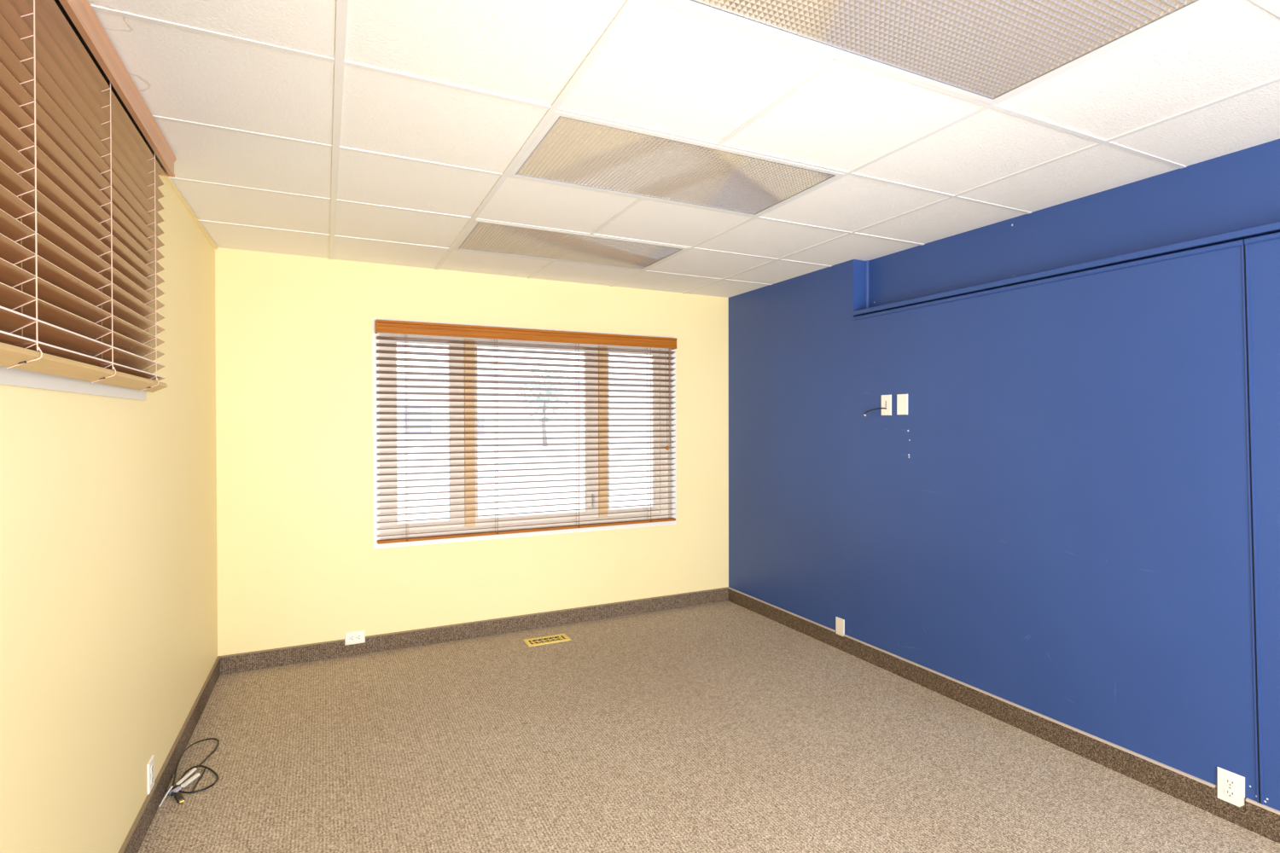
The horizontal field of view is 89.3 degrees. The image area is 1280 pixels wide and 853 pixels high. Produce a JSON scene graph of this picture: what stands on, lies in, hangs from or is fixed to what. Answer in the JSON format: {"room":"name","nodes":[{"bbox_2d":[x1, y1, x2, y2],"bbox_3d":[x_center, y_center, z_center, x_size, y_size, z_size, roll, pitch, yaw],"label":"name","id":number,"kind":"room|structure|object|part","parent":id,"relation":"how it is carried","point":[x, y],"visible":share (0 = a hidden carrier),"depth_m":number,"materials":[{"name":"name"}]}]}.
{"room":"empty office room","nodes":[
{"label":"empty office room","id":0,"kind":"room"},
{"bbox_2d":[0,174,217,852],"bbox_3d":[-1.258,0.143,1.074,0.140,2.558,5.634,0,0,-25],"label":"wall","id":1,"kind":"structure","parent":0,"point":[108,571],"depth_m":1.91,"materials":[{"name":"yellow paint"}]},
{"bbox_2d":[0,366,146,401],"bbox_3d":[-1.290,-0.521,1.182,0.119,0.875,2.360,0,0,-25],"label":"window","id":2,"kind":"structure","parent":1,"relation":"in","point":[15,377],"depth_m":1.58,"materials":[{"name":"beige"}]},
{"bbox_2d":[0,0,176,392],"bbox_3d":[-1.198,-0.548,1.256,0.077,0.870,2.495,0,0,-26],"label":"window blind","id":3,"kind":"object","parent":1,"relation":"attached to","point":[83,154],"visible":1,"depth_m":1.52,"materials":[{"name":"brown wood"}]},
{"bbox_3d":[-1.217,-0.540,1.272,0.001,0.800,0.002,0,0,19],"label":"lift cord","id":4,"kind":"part","parent":3,"relation":"part of","materials":[{"name":"beige fabric"}]},
{"bbox_3d":[-1.217,-0.526,1.278,0.051,0.827,0.013,0,0,-26],"label":"ladder cord","id":5,"kind":"part","parent":3,"relation":"part of","materials":[{"name":"white fabric"}]},
{"bbox_3d":[-1.204,-0.134,1.243,0.051,0.034,2.452,0,0,-26],"label":"rail","id":6,"kind":"part","parent":3,"relation":"part of","materials":[{"name":"brown wood"}]},
{"bbox_3d":[-1.440,-0.543,1.731,0.001,0.800,0.002,0,1,-41],"label":"lift cord","id":7,"kind":"part","parent":3,"relation":"part of","materials":[{"name":"beige fabric"}]},
{"bbox_3d":[-1.441,-0.529,1.736,0.051,0.827,0.013,0,0,-26],"label":"ladder cord","id":8,"kind":"part","parent":3,"relation":"part of","materials":[{"name":"beige fabric"}]},
{"bbox_3d":[-1.662,-0.545,2.185,0.001,0.800,0.002,0,1,-41],"label":"lift cord","id":9,"kind":"part","parent":3,"relation":"part of","materials":[{"name":"beige fabric"}]},
{"bbox_3d":[-1.662,-0.532,2.190,0.051,0.827,0.013,0,0,-26],"label":"ladder cord","id":10,"kind":"part","parent":3,"relation":"part of","materials":[{"name":"white fabric"}]},
{"bbox_2d":[147,755,154,795],"bbox_3d":[-1.761,1.254,2.333,0.008,0.108,0.072,0,0,-26],"label":"power outlet","id":11,"kind":"object","parent":1,"relation":"attached to","point":[151,764],"visible":1,"depth_m":2.32,"materials":[{"name":"white plastic"}]},
{"bbox_2d":[118,657,220,852],"bbox_3d":[-1.185,1.369,1.111,0.012,0.106,5.622,0,0,-25],"label":"baseboard","id":12,"kind":"structure","parent":1,"relation":"attached to","point":[134,840],"depth_m":2.53,"materials":[{"name":"carpet"}]},
{"bbox_2d":[163,175,217,249],"bbox_3d":[-1.191,-0.985,1.099,0.014,0.005,5.632,0,0,-25],"label":"trim","id":13,"kind":"structure","parent":1,"relation":"attached to","point":[168,179],"depth_m":2.96,"materials":[{"name":"yellow paint"}]},
{"bbox_2d":[215,247,728,656],"bbox_3d":[-0.876,0.117,4.470,4.077,2.558,0.140,0,0,-26],"label":"wall","id":14,"kind":"structure","parent":0,"point":[298,563],"depth_m":3.99,"materials":[{"name":"yellow paint"}]},
{"bbox_2d":[344,630,365,645],"bbox_3d":[-1.747,1.295,3.970,0.112,0.075,0.008,0,0,-26],"label":"power outlet","id":15,"kind":"object","parent":14,"relation":"attached to","point":[353,637],"visible":1,"depth_m":3.97,"materials":[{"name":"white plastic"}]},
{"bbox_2d":[349,635,354,641],"bbox_3d":[-1.764,1.295,3.960,0.029,0.033,0.003,0,0,-26],"label":"receptacle","id":16,"kind":"object","parent":15,"relation":"attached to","point":[351,637],"depth_m":3.96,"materials":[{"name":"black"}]},
{"bbox_2d":[355,634,360,640],"bbox_3d":[-1.728,1.295,3.977,0.029,0.033,0.003,0,0,-26],"label":"receptacle","id":17,"kind":"object","parent":15,"relation":"attached to","point":[357,637],"depth_m":3.98,"materials":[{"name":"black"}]},
{"bbox_2d":[217,587,729,675],"bbox_3d":[-0.855,1.344,4.403,3.485,0.106,0.012,0,0,-26],"label":"baseboard","id":18,"kind":"structure","parent":14,"relation":"attached to","point":[254,660],"depth_m":4.23,"materials":[{"name":"carpet"}]},
{"bbox_2d":[372,318,676,549],"bbox_3d":[-0.719,0.038,4.540,2.147,1.431,0.140,0,0,-26],"label":"window","id":19,"kind":"structure","parent":14,"relation":"in","point":[376,512],"depth_m":4.37,"materials":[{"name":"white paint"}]},
{"bbox_3d":[-1.393,0.043,4.245,0.468,1.257,0.040,0,0,-26],"label":"sash","id":20,"kind":"part","parent":19,"relation":"part of","materials":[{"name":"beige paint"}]},
{"bbox_2d":[375,320,677,544],"bbox_3d":[-0.676,0.028,4.439,2.099,1.376,0.078,0,0,-26],"label":"window blind","id":21,"kind":"object","parent":19,"relation":"attached to","point":[381,326],"visible":1,"depth_m":4.37,"materials":[{"name":"brown wood"}]},
{"bbox_3d":[-1.462,0.056,4.068,0.014,1.290,0.056,0,0,-26],"label":"ladder cord","id":22,"kind":"part","parent":21,"relation":"part of","materials":[{"name":"beige fabric"}]},
{"bbox_3d":[-0.954,0.053,4.316,0.014,1.290,0.056,0,0,-26],"label":"ladder cord","id":23,"kind":"part","parent":21,"relation":"part of","materials":[{"name":"white fabric"}]},
{"bbox_3d":[-0.679,0.708,4.454,2.092,0.017,0.052,0,0,-26],"label":"rail","id":24,"kind":"part","parent":21,"relation":"part of","materials":[{"name":"brown wood"}]},
{"bbox_3d":[-0.436,0.050,4.568,0.014,1.290,0.056,0,0,-26],"label":"ladder cord","id":25,"kind":"part","parent":21,"relation":"part of","materials":[{"name":"beige fabric"}]},
{"bbox_3d":[0.073,0.047,4.816,0.014,1.290,0.056,0,0,-26],"label":"ladder cord","id":26,"kind":"part","parent":21,"relation":"part of","materials":[{"name":"beige fabric"}]},
{"bbox_3d":[0.198,-0.226,4.840,0.014,0.745,0.003,0,0,1],"label":"lift cord","id":27,"kind":"part","parent":21,"relation":"part of","materials":[{"name":"beige fabric"}]},
{"bbox_3d":[0.224,-0.214,4.854,0.010,0.770,0.007,0,0,30],"label":"tilt cord","id":28,"kind":"part","parent":21,"relation":"part of","materials":[{"name":"brown fabric"}]},
{"bbox_3d":[-0.720,0.039,4.573,0.900,1.257,0.040,0,0,-26],"label":"sash","id":29,"kind":"part","parent":19,"relation":"part of","materials":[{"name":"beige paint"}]},
{"bbox_3d":[-0.058,0.035,4.896,0.442,1.257,0.040,0,0,-26],"label":"sash","id":30,"kind":"part","parent":19,"relation":"part of","materials":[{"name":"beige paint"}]},
{"bbox_2d":[87,0,1279,297],"bbox_3d":[0.381,-1.081,1.876,4.077,0.169,5.851,0,0,-26],"label":"ceiling","id":31,"kind":"structure","parent":0,"point":[375,131],"depth_m":2.13,"materials":[{"name":"tile"}]},
{"bbox_2d":[453,220,688,270],"bbox_3d":[-0.391,-1.068,3.672,1.201,0.122,0.591,0,0,-26],"label":"ceiling light","id":32,"kind":"object","parent":31,"relation":"attached to","point":[481,236],"visible":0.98,"depth_m":3.64,"materials":[{"name":"white plastic"}]},
{"bbox_2d":[507,111,844,216],"bbox_3d":[0.143,-1.061,2.575,1.201,0.122,0.591,0,0,-26],"label":"ceiling light","id":33,"kind":"object","parent":31,"relation":"attached to","point":[570,149],"visible":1,"depth_m":2.52,"materials":[{"name":"white plastic"}]},
{"bbox_2d":[667,0,1209,104],"bbox_3d":[0.678,-1.055,1.479,1.201,0.122,0.591,0,0,-26],"label":"ceiling light","id":34,"kind":"object","parent":31,"relation":"attached to","point":[987,51],"visible":1,"depth_m":1.63,"materials":[{"name":"white paint"}]},
{"bbox_2d":[138,600,1279,852],"bbox_3d":[0.442,1.462,1.921,4.200,0.100,5.851,0,0,-26],"label":"floor","id":35,"kind":"structure","parent":0,"point":[723,727],"depth_m":2.72,"materials":[{"name":"brown carpet"}]},
{"bbox_2d":[158,785,173,807],"bbox_3d":[-1.792,1.397,2.454,0.028,0.029,0.108,0,0,-23],"label":"cable","id":36,"kind":"object","parent":35,"relation":"on","point":[169,791],"visible":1,"depth_m":2.47,"materials":[{"name":"white plastic"}]},
{"bbox_2d":[170,738,219,803],"bbox_3d":[-1.809,1.387,2.663,0.159,0.048,0.530,0,0,-26],"label":"cable","id":37,"kind":"object","parent":35,"relation":"on","point":[179,798],"visible":1,"depth_m":2.56,"materials":[{"name":"black rubber"}]},
{"bbox_2d":[523,634,571,646],"bbox_3d":[-0.607,1.394,4.230,0.285,0.006,0.140,0,0,-26],"label":"floor vent","id":38,"kind":"object","parent":35,"relation":"in","point":[560,637],"visible":1,"depth_m":4.22,"materials":[{"name":"gold metal"}]},
{"bbox_2d":[529,635,564,644],"bbox_3d":[-0.606,1.394,4.230,0.217,0.005,0.091,0,0,-26],"label":"grille","id":39,"kind":"object","parent":38,"relation":"attached to","point":[549,639],"depth_m":4.23,"materials":[{"name":"gold metal"}]},
{"bbox_2d":[728,139,1279,811],"bbox_3d":[2.080,0.124,2.701,0.312,2.558,5.631,0,0,-26],"label":"wall","id":40,"kind":"structure","parent":0,"point":[1062,534],"depth_m":2.89,"materials":[{"name":"blue paint"}]},
{"bbox_2d":[835,616,844,636],"bbox_3d":[1.251,1.253,4.051,0.006,0.107,0.073,0,0,-26],"label":"wall plate","id":41,"kind":"object","parent":40,"relation":"attached to","point":[840,623],"visible":1,"depth_m":4.05,"materials":[{"name":"beige plastic"}]},
{"bbox_2d":[865,260,869,308],"bbox_3d":[1.395,-0.868,3.976,0.017,0.330,0.017,0,0,-26],"label":"trim","id":42,"kind":"structure","parent":40,"relation":"attached to","point":[867,262],"depth_m":3.97,"materials":[{"name":"blue paint"}]},
{"bbox_2d":[862,407,886,416],"bbox_3d":[1.359,-0.083,3.761,0.022,0.050,0.158,0,1,-35],"label":"coaxial cable","id":43,"kind":"object","parent":40,"relation":"attached to","point":[864,415],"visible":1,"depth_m":3.75,"materials":[{"name":"black rubber"}]},
{"bbox_2d":[881,395,891,415],"bbox_3d":[1.410,-0.122,3.709,0.006,0.117,0.073,0,0,-26],"label":"wall plate","id":44,"kind":"object","parent":40,"relation":"attached to","point":[886,399],"visible":1,"depth_m":3.70,"materials":[{"name":"white plastic"}]},
{"bbox_2d":[896,394,907,414],"bbox_3d":[1.461,-0.123,3.606,0.006,0.115,0.073,0,0,-26],"label":"wall plate","id":45,"kind":"object","parent":40,"relation":"attached to","point":[902,399],"visible":1,"depth_m":3.60,"materials":[{"name":"white plastic"}]},
{"bbox_2d":[728,587,1279,843],"bbox_3d":[1.940,1.351,2.634,0.012,0.106,5.621,0,0,-26],"label":"baseboard","id":46,"kind":"structure","parent":40,"relation":"attached to","point":[1264,821],"depth_m":2.87,"materials":[{"name":"carpet"}]},
{"bbox_2d":[851,232,1279,320],"bbox_3d":[2.230,-0.644,2.015,0.011,0.022,4.276,0,0,-26],"label":"trim","id":47,"kind":"structure","parent":40,"relation":"attached to","point":[1275,235],"depth_m":2.69,"materials":[{"name":"blue paint"}]},
{"bbox_2d":[852,221,1279,315],"bbox_3d":[2.277,-0.678,2.038,0.107,0.028,4.276,0,0,-26],"label":"wall ledge","id":48,"kind":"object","parent":40,"relation":"attached to","point":[1271,228],"depth_m":2.69,"materials":[{"name":"blue paint"}]},
{"bbox_2d":[1216,767,1245,807],"bbox_3d":[2.102,1.287,2.305,0.008,0.112,0.077,0,0,-26],"label":"power outlet","id":49,"kind":"object","parent":40,"relation":"attached to","point":[1230,787],"visible":1,"depth_m":2.30,"materials":[{"name":"white plastic"}]},
{"bbox_2d":[1224,778,1236,787],"bbox_3d":[2.100,1.267,2.304,0.003,0.029,0.033,0,0,-26],"label":"receptacle","id":50,"kind":"object","parent":49,"relation":"attached to","point":[1229,782],"depth_m":2.30,"materials":[{"name":"white plastic"}]},
{"bbox_2d":[1224,788,1236,798],"bbox_3d":[2.100,1.306,2.304,0.003,0.029,0.033,0,0,-26],"label":"receptacle","id":51,"kind":"object","parent":49,"relation":"attached to","point":[1229,793],"depth_m":2.30,"materials":[{"name":"white plastic"}]},
{"bbox_2d":[1241,244,1263,805],"bbox_3d":[2.127,0.332,2.248,0.004,1.937,0.066,0,0,-26],"label":"trim","id":52,"kind":"structure","parent":40,"relation":"attached to","point":[1247,245],"depth_m":2.25,"materials":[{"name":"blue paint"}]},
{"label":"outside","id":53,"kind":"structure","parent":0,"visible":0},
{"bbox_2d":[396,442,651,523],"bbox_3d":[-14.295,1.218,62.277,150.000,0.180,115.529,0,0,-26],"label":"ground","id":54,"kind":"structure","parent":53,"point":[412,503],"depth_m":16.86,"materials":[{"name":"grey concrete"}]},
{"bbox_2d":[396,374,651,446],"bbox_3d":[-11.636,-1.199,49.946,36.800,4.820,10.800,0,0,-26],"label":"building","id":55,"kind":"structure","parent":54,"relation":"on","point":[405,376],"depth_m":45.68,"materials":[{"name":"white"}]},
{"bbox_2d":[516,366,574,446],"bbox_3d":[-6.125,-1.318,41.576,3.776,5.197,3.683,0,0,-26],"label":"tree","id":56,"kind":"object","parent":54,"relation":"on","point":[545,374],"visible":0.65,"depth_m":41.23,"materials":[{"name":"grey plant"}]}
]}

